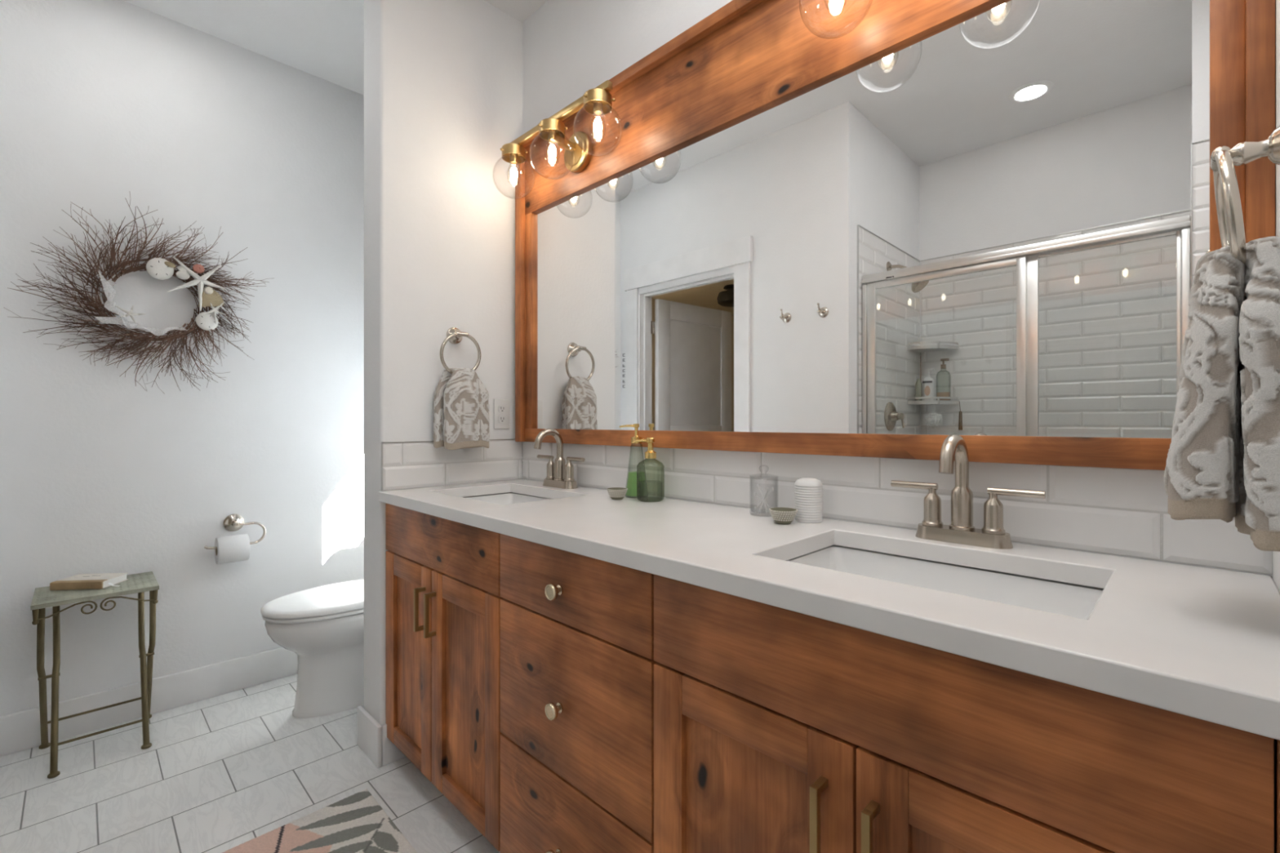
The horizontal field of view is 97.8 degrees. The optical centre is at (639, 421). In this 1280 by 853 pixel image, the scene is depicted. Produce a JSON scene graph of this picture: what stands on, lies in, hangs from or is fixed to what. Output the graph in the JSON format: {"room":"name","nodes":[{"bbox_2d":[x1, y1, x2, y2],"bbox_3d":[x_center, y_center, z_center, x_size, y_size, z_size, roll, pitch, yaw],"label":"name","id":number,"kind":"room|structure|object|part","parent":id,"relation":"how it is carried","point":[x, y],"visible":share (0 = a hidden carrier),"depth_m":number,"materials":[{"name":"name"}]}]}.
{"room":"bathroom","nodes":[
{"label":"bathroom","id":0,"kind":"room"},
{"bbox_2d":[0,0,364,715],"bbox_3d":[-1.778,-0.232,2.403,0.120,2.743,1.620,0,0,45],"label":"wall","id":1,"kind":"structure","parent":0,"point":[103,103],"depth_m":2.22,"materials":[{"name":"paint"}]},
{"bbox_2d":[5,195,269,394],"bbox_3d":[-1.867,-0.482,2.150,0.111,0.746,0.776,0,0,45],"label":"twig wreath","id":2,"kind":"object","parent":1,"relation":"attached to","point":[161,268],"visible":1,"depth_m":2.13,"materials":[{"name":"brown wood"}]},
{"bbox_2d":[0,646,297,756],"bbox_3d":[-1.688,1.073,2.398,0.015,0.135,1.500,0,0,45],"label":"baseboard","id":3,"kind":"structure","parent":1,"relation":"attached to","point":[20,731],"depth_m":2.17,"materials":[{"name":"paint"}]},
{"bbox_2d":[204,514,266,549],"bbox_3d":[-1.700,0.454,2.340,0.079,0.126,0.213,0,0,45],"label":"toilet paper holder","id":4,"kind":"object","parent":1,"relation":"attached to","point":[233,522],"visible":0.96,"depth_m":2.35,"materials":[{"name":"silver metal"}]},
{"bbox_2d":[214,533,249,564],"bbox_3d":[-1.685,0.525,2.307,0.109,0.109,0.105,0,0,45],"label":"toilet paper roll","id":5,"kind":"object","parent":4,"relation":"on","point":[231,548],"visible":1,"depth_m":2.27,"materials":[{"name":"white paper"}]},
{"bbox_2d":[0,673,500,852],"bbox_3d":[-0.994,1.190,0.995,3.217,0.100,2.750,0,0,45],"label":"floor","id":6,"kind":"structure","parent":0,"point":[219,774],"depth_m":1.76,"materials":[{"name":"tile"}]},
{"bbox_2d":[31,571,159,778],"bbox_3d":[-1.903,0.860,1.960,0.283,0.561,0.308,0,0,45],"label":"side table","id":7,"kind":"object","parent":6,"relation":"on","point":[43,597],"visible":0.88,"depth_m":1.91,"materials":[{"name":"metal"}]},
{"bbox_3d":[-2.004,0.861,1.875,0.259,0.558,0.029,0,0,45],"label":"leg","id":8,"kind":"part","parent":7,"relation":"part of","materials":[{"name":"brown metal"}]},
{"bbox_3d":[-1.968,0.861,1.878,0.261,0.558,0.029,0,0,45],"label":"leg","id":9,"kind":"part","parent":7,"relation":"part of","materials":[{"name":"brown metal"}]},
{"bbox_2d":[49,572,128,590],"bbox_3d":[-1.930,0.565,1.981,0.200,0.026,0.115,0,0,-6],"label":"book","id":10,"kind":"object","parent":7,"relation":"on","point":[98,580],"visible":1,"depth_m":1.95,"materials":[{"name":"paper"}]},
{"bbox_3d":[-1.810,0.861,2.037,0.261,0.558,0.029,0,0,45],"label":"leg","id":11,"kind":"part","parent":7,"relation":"part of","materials":[{"name":"brown metal"}]},
{"bbox_3d":[-1.814,0.861,2.066,0.259,0.558,0.029,0,0,45],"label":"leg","id":12,"kind":"part","parent":7,"relation":"part of","materials":[{"name":"brown metal"}]},
{"bbox_2d":[260,579,364,718],"bbox_3d":[-1.148,0.754,2.360,0.450,0.772,0.761,0,0,45],"label":"toilet","id":13,"kind":"object","parent":6,"relation":"on","point":[323,625],"visible":0.35,"depth_m":2.16,"materials":[{"name":"white ceramic"}]},
{"bbox_3d":[-1.239,0.712,2.269,0.378,0.028,0.505,0,0,45],"label":"lid","id":14,"kind":"part","parent":13,"relation":"part of","materials":[{"name":"white plastic"}]},
{"bbox_3d":[-1.237,0.736,2.270,0.370,0.016,0.501,0,0,45],"label":"seat","id":15,"kind":"part","parent":13,"relation":"part of","materials":[{"name":"white plastic"}]},
{"bbox_2d":[222,788,417,852],"bbox_3d":[-0.694,1.134,1.156,1.017,0.010,0.603,0,0,45],"label":"rug","id":16,"kind":"object","parent":6,"relation":"on","point":[357,823],"visible":1,"depth_m":1.53,"materials":[{"name":"fabric"}]},
{"bbox_2d":[386,492,513,851],"bbox_3d":[-0.426,0.702,1.781,0.715,0.876,0.545,0,0,45],"label":"base cabinet","id":17,"kind":"object","parent":6,"relation":"on","point":[443,597],"visible":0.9,"depth_m":1.57,"materials":[{"name":"brown wood"}]},
{"bbox_3d":[-0.721,0.740,1.749,0.339,0.617,0.021,0,0,45],"label":"door","id":18,"kind":"part","parent":17,"relation":"part of","materials":[{"name":"brown wood"}]},
{"bbox_3d":[-0.646,0.550,1.639,0.011,0.124,0.033,0,0,45],"label":"handle","id":19,"kind":"part","parent":17,"relation":"part of","materials":[{"name":"gold metal"}]},
{"bbox_3d":[-0.598,0.550,1.591,0.011,0.124,0.033,0,0,45],"label":"handle","id":20,"kind":"part","parent":17,"relation":"part of","materials":[{"name":"gold metal"}]},
{"bbox_3d":[-0.467,0.740,1.498,0.368,0.617,0.021,0,0,45],"label":"door","id":21,"kind":"part","parent":17,"relation":"part of","materials":[{"name":"brown wood"}]},
{"bbox_2d":[378,479,1279,740],"bbox_3d":[0.040,0.247,1.342,1.999,0.034,0.560,0,0,45],"label":"countertop","id":22,"kind":"structure","parent":17,"relation":"on","point":[1201,642],"depth_m":0.78,"materials":[{"name":"white stone"}]},
{"bbox_2d":[464,492,551,505],"bbox_3d":[-0.431,0.343,1.816,0.496,0.150,0.350,0,0,45],"label":"undermount sink","id":23,"kind":"object","parent":22,"relation":"in","point":[503,499],"visible":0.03,"depth_m":2.04,"materials":[{"name":"white ceramic"}]},
{"bbox_2d":[533,428,585,488],"bbox_3d":[-0.311,0.126,1.945,0.262,0.207,0.136,0,0,45],"label":"faucet","id":24,"kind":"object","parent":22,"relation":"on","point":[559,475],"visible":1,"depth_m":1.96,"materials":[{"name":"silver metal"}]},
{"bbox_3d":[-0.341,0.165,2.032,0.097,0.086,0.037,0,0,45],"label":"handle","id":25,"kind":"part","parent":24,"relation":"part of","materials":[{"name":"silver metal"}]},
{"bbox_3d":[-0.313,0.115,1.943,0.043,0.185,0.129,0,0,45],"label":"spout","id":26,"kind":"part","parent":24,"relation":"part of","materials":[{"name":"silver metal"}]},
{"bbox_3d":[-0.224,0.165,1.915,0.097,0.086,0.037,0,0,45],"label":"handle","id":27,"kind":"part","parent":24,"relation":"part of","materials":[{"name":"silver metal"}]},
{"bbox_2d":[606,487,627,499],"bbox_3d":[-0.068,0.214,1.658,0.063,0.031,0.063,0,0,45],"label":"dish","id":28,"kind":"object","parent":22,"relation":"on","point":[615,493],"visible":1,"depth_m":1.64,"materials":[{"name":"white ceramic"}]},
{"bbox_2d":[619,423,647,497],"bbox_3d":[-0.013,0.118,1.713,0.076,0.224,0.073,0,0,45],"label":"soap dispenser","id":29,"kind":"object","parent":22,"relation":"on","point":[632,477],"visible":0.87,"depth_m":1.69,"materials":[{"name":"green glass"}]},
{"bbox_2d":[631,437,664,502],"bbox_3d":[0.031,0.138,1.631,0.081,0.183,0.081,0,0,-33],"label":"soap dispenser","id":30,"kind":"object","parent":22,"relation":"on","point":[650,454],"visible":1,"depth_m":1.62,"materials":[{"name":"green glass"}]},
{"bbox_2d":[636,458,664,502],"bbox_3d":[0.031,0.166,1.631,0.081,0.128,0.081,0,0,45],"label":"bottle","id":31,"kind":"object","parent":30,"relation":"attached to","point":[646,481],"depth_m":1.62,"materials":[{"name":"green glass"}]},
{"bbox_2d":[749,464,777,513],"bbox_3d":[0.306,0.168,1.382,0.069,0.123,0.069,0,0,45],"label":"glass jar","id":32,"kind":"object","parent":22,"relation":"on","point":[754,477],"visible":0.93,"depth_m":1.38,"materials":[{"name":"clear glass"}]},
{"bbox_2d":[756,484,769,511],"bbox_3d":[0.306,0.189,1.382,0.005,0.066,0.049,0,0,-30],"label":"cotton swab","id":33,"kind":"object","parent":32,"relation":"in","point":[757,484],"visible":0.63,"depth_m":1.39,"materials":[{"name":"white plastic"}]},
{"bbox_3d":[0.306,0.122,1.382,0.069,0.030,0.069,0,0,45],"label":"lid","id":34,"kind":"part","parent":32,"relation":"part of","materials":[{"name":"clear glass"}]},
{"bbox_2d":[754,487,773,510],"bbox_3d":[0.306,0.191,1.382,0.049,0.062,0.005,0,0,31],"label":"cotton swab","id":35,"kind":"object","parent":32,"relation":"in","point":[772,488],"visible":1,"depth_m":1.38,"materials":[{"name":"white plastic"}]},
{"bbox_2d":[768,506,797,524],"bbox_3d":[0.325,0.214,1.265,0.063,0.031,0.063,0,0,45],"label":"dish","id":36,"kind":"object","parent":22,"relation":"on","point":[781,515],"visible":1,"depth_m":1.25,"materials":[{"name":"beige ceramic"}]},
{"bbox_2d":[794,478,822,523],"bbox_3d":[0.390,0.180,1.291,0.062,0.099,0.062,0,0,45],"label":"jar","id":37,"kind":"object","parent":22,"relation":"on","point":[808,491],"visible":0.98,"depth_m":1.26,"materials":[{"name":"white ceramic"}]},
{"bbox_2d":[787,545,1103,619],"bbox_3d":[0.468,0.343,0.923,0.496,0.150,0.350,0,0,45],"label":"undermount sink","id":38,"kind":"object","parent":22,"relation":"in","point":[1073,600],"visible":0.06,"depth_m":1.02,"materials":[{"name":"white ceramic"}]},
{"bbox_2d":[890,434,1045,549],"bbox_3d":[0.590,0.126,1.045,0.262,0.207,0.136,0,0,45],"label":"faucet","id":39,"kind":"object","parent":22,"relation":"on","point":[993,535],"visible":1,"depth_m":1.05,"materials":[{"name":"silver metal"}]},
{"bbox_3d":[0.560,0.165,1.131,0.097,0.086,0.037,0,0,45],"label":"handle","id":40,"kind":"part","parent":39,"relation":"part of","materials":[{"name":"silver metal"}]},
{"bbox_3d":[0.588,0.115,1.042,0.043,0.185,0.129,0,0,45],"label":"spout","id":41,"kind":"part","parent":39,"relation":"part of","materials":[{"name":"silver metal"}]},
{"bbox_3d":[0.677,0.165,1.015,0.097,0.086,0.037,0,0,45],"label":"handle","id":42,"kind":"part","parent":39,"relation":"part of","materials":[{"name":"silver metal"}]},
{"bbox_2d":[500,533,657,852],"bbox_3d":[0.011,0.702,1.349,0.511,0.876,0.542,0,0,45],"label":"base cabinet","id":43,"kind":"object","parent":6,"relation":"on","point":[577,662],"visible":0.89,"depth_m":1.15,"materials":[{"name":"brown wood"}]},
{"bbox_3d":[-0.179,0.918,1.177,0.035,0.035,0.029,0,0,45],"label":"knob","id":44,"kind":"part","parent":43,"relation":"part of","materials":[{"name":"beige metal"}]},
{"bbox_3d":[-0.179,0.607,1.177,0.035,0.035,0.029,0,0,45],"label":"knob","id":45,"kind":"part","parent":43,"relation":"part of","materials":[{"name":"beige metal"}]},
{"bbox_3d":[-0.179,0.357,1.177,0.035,0.035,0.029,0,0,45],"label":"knob","id":46,"kind":"part","parent":43,"relation":"part of","materials":[{"name":"beige metal"}]},
{"bbox_3d":[-0.153,0.903,1.185,0.509,0.289,0.021,0,0,45],"label":"drawer","id":47,"kind":"part","parent":43,"relation":"part of","materials":[{"name":"brown wood"}]},
{"bbox_3d":[-0.153,0.347,1.185,0.509,0.158,0.021,0,0,45],"label":"drawer","id":48,"kind":"part","parent":43,"relation":"part of","materials":[{"name":"brown wood"}]},
{"bbox_2d":[653,544,1279,852],"bbox_3d":[0.464,0.702,0.896,0.768,0.876,0.545,0,0,45],"label":"base cabinet","id":49,"kind":"object","parent":6,"relation":"on","point":[777,730],"visible":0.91,"depth_m":0.70,"materials":[{"name":"brown wood"}]},
{"bbox_3d":[0.160,0.740,0.874,0.364,0.617,0.021,0,0,45],"label":"door","id":50,"kind":"part","parent":49,"relation":"part of","materials":[{"name":"brown wood"}]},
{"bbox_3d":[0.242,0.550,0.755,0.011,0.124,0.033,0,0,45],"label":"handle","id":51,"kind":"part","parent":49,"relation":"part of","materials":[{"name":"gold metal"}]},
{"bbox_3d":[0.292,0.550,0.706,0.011,0.124,0.033,0,0,45],"label":"handle","id":52,"kind":"part","parent":49,"relation":"part of","materials":[{"name":"gold metal"}]},
{"bbox_3d":[0.421,0.740,0.614,0.365,0.617,0.021,0,0,45],"label":"door","id":53,"kind":"part","parent":49,"relation":"part of","materials":[{"name":"brown wood"}]},
{"bbox_2d":[122,0,547,95],"bbox_3d":[-0.994,-1.653,0.995,3.217,0.100,2.750,0,0,45],"label":"ceiling","id":54,"kind":"structure","parent":0,"point":[323,39],"depth_m":2.26,"materials":[{"name":"paint"}]},
{"bbox_2d":[364,0,522,724],"bbox_3d":[-0.725,-0.232,2.109,0.166,2.743,0.552,0,0,45],"label":"wall partition","id":55,"kind":"structure","parent":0,"point":[443,78],"depth_m":1.97,"materials":[{"name":"paint"}]},
{"bbox_2d":[357,704,405,768],"bbox_3d":[-0.730,1.073,2.103,0.196,0.135,0.567,0,0,45],"label":"baseboard","id":56,"kind":"structure","parent":55,"relation":"attached to","point":[372,739],"depth_m":1.87,"materials":[{"name":"paint"}]},
{"bbox_2d":[439,327,480,374],"bbox_3d":[-0.654,-0.253,2.013,0.068,0.182,0.158,0,0,45],"label":"towel ring","id":57,"kind":"object","parent":55,"relation":"attached to","point":[454,335],"visible":0.9,"depth_m":2.01,"materials":[{"name":"silver metal"}]},
{"bbox_2d":[432,368,489,449],"bbox_3d":[-0.638,-0.047,2.001,0.099,0.290,0.191,0,0,45],"label":"hand towel","id":58,"kind":"object","parent":57,"relation":"hanging from","point":[461,420],"visible":1,"depth_m":1.96,"materials":[{"name":"white fabric"}]},
{"bbox_2d":[493,399,509,429],"bbox_3d":[-0.538,-0.030,2.173,0.008,0.116,0.070,0,0,45],"label":"wall outlet","id":59,"kind":"object","parent":55,"relation":"attached to","point":[501,406],"visible":1,"depth_m":2.17,"materials":[{"name":"white plastic"}]},
{"bbox_2d":[497,404,506,412],"bbox_3d":[-0.536,-0.050,2.171,0.002,0.029,0.034,0,0,45],"label":"receptacle","id":60,"kind":"object","parent":59,"relation":"attached to","point":[501,408],"depth_m":2.17,"materials":[{"name":"white plastic"}]},
{"bbox_2d":[497,415,506,422],"bbox_3d":[-0.536,-0.010,2.171,0.002,0.029,0.034,0,0,45],"label":"receptacle","id":61,"kind":"object","parent":59,"relation":"attached to","point":[501,419],"depth_m":2.17,"materials":[{"name":"white plastic"}]},
{"bbox_2d":[522,0,1272,577],"bbox_3d":[-0.109,-0.232,1.970,3.097,2.743,0.120,0,0,45],"label":"wall","id":62,"kind":"structure","parent":0,"point":[571,48],"depth_m":1.96,"materials":[{"name":"paint"}]},
{"bbox_2d":[381,439,1272,574],"bbox_3d":[0.043,0.148,1.345,2.000,0.161,0.551,0,0,45],"label":"tile backsplash","id":63,"kind":"structure","parent":62,"relation":"attached to","point":[1122,512],"depth_m":1.23,"materials":[{"name":"white tile"}]},
{"bbox_2d":[515,0,1275,470],"bbox_3d":[0.226,-0.511,1.508,1.970,1.178,0.050,0,0,45],"label":"framed mirror","id":64,"kind":"object","parent":62,"relation":"attached to","point":[989,224],"visible":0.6,"depth_m":1.19,"materials":[{"name":"brown wood"}]},
{"bbox_2d":[492,80,622,199],"bbox_3d":[-0.274,-0.904,1.862,0.608,0.197,0.195,0,0,45],"label":"vanity light","id":65,"kind":"object","parent":64,"relation":"attached to","point":[597,101],"visible":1,"depth_m":1.86,"materials":[{"name":"gold metal"}]},
{"bbox_3d":[-0.453,-0.881,2.008,0.148,0.149,0.148,0,0,45],"label":"globe","id":66,"kind":"part","parent":65,"relation":"part of","materials":[{"name":"clear glass"}]},
{"bbox_3d":[-0.290,-0.881,1.845,0.148,0.149,0.148,0,0,45],"label":"globe","id":67,"kind":"part","parent":65,"relation":"part of","materials":[{"name":"clear glass"}]},
{"bbox_3d":[-0.127,-0.881,1.683,0.148,0.149,0.148,0,0,45],"label":"globe","id":68,"kind":"part","parent":65,"relation":"part of","materials":[{"name":"clear glass"}]},
{"bbox_2d":[799,0,872,39],"bbox_3d":[0.585,-0.904,1.008,0.608,0.197,0.195,0,0,45],"label":"vanity light","id":69,"kind":"object","parent":64,"relation":"attached to","point":[834,2],"visible":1,"depth_m":1.16,"materials":[{"name":"clear glass"}]},
{"bbox_2d":[1272,0,1279,591],"bbox_3d":[0.104,-0.232,-0.097,0.120,2.743,2.750,0,0,45],"label":"wall","id":70,"kind":"structure","parent":0,"point":[1276,555],"depth_m":0.78,"materials":[{"name":"paint"}]},
{"bbox_2d":[1209,126,1279,267],"bbox_3d":[0.715,-0.255,0.652,0.068,0.182,0.158,0,0,45],"label":"towel ring","id":71,"kind":"object","parent":70,"relation":"attached to","point":[1224,159],"visible":0.86,"depth_m":0.63,"materials":[{"name":"silver metal"}]},
{"bbox_2d":[1164,235,1279,551],"bbox_3d":[0.694,-0.035,0.654,0.114,0.339,0.181,0,0,45],"label":"hand towel","id":72,"kind":"object","parent":71,"relation":"hanging from","point":[1223,460],"visible":0.99,"depth_m":0.61,"materials":[{"name":"white fabric"}]}
]}

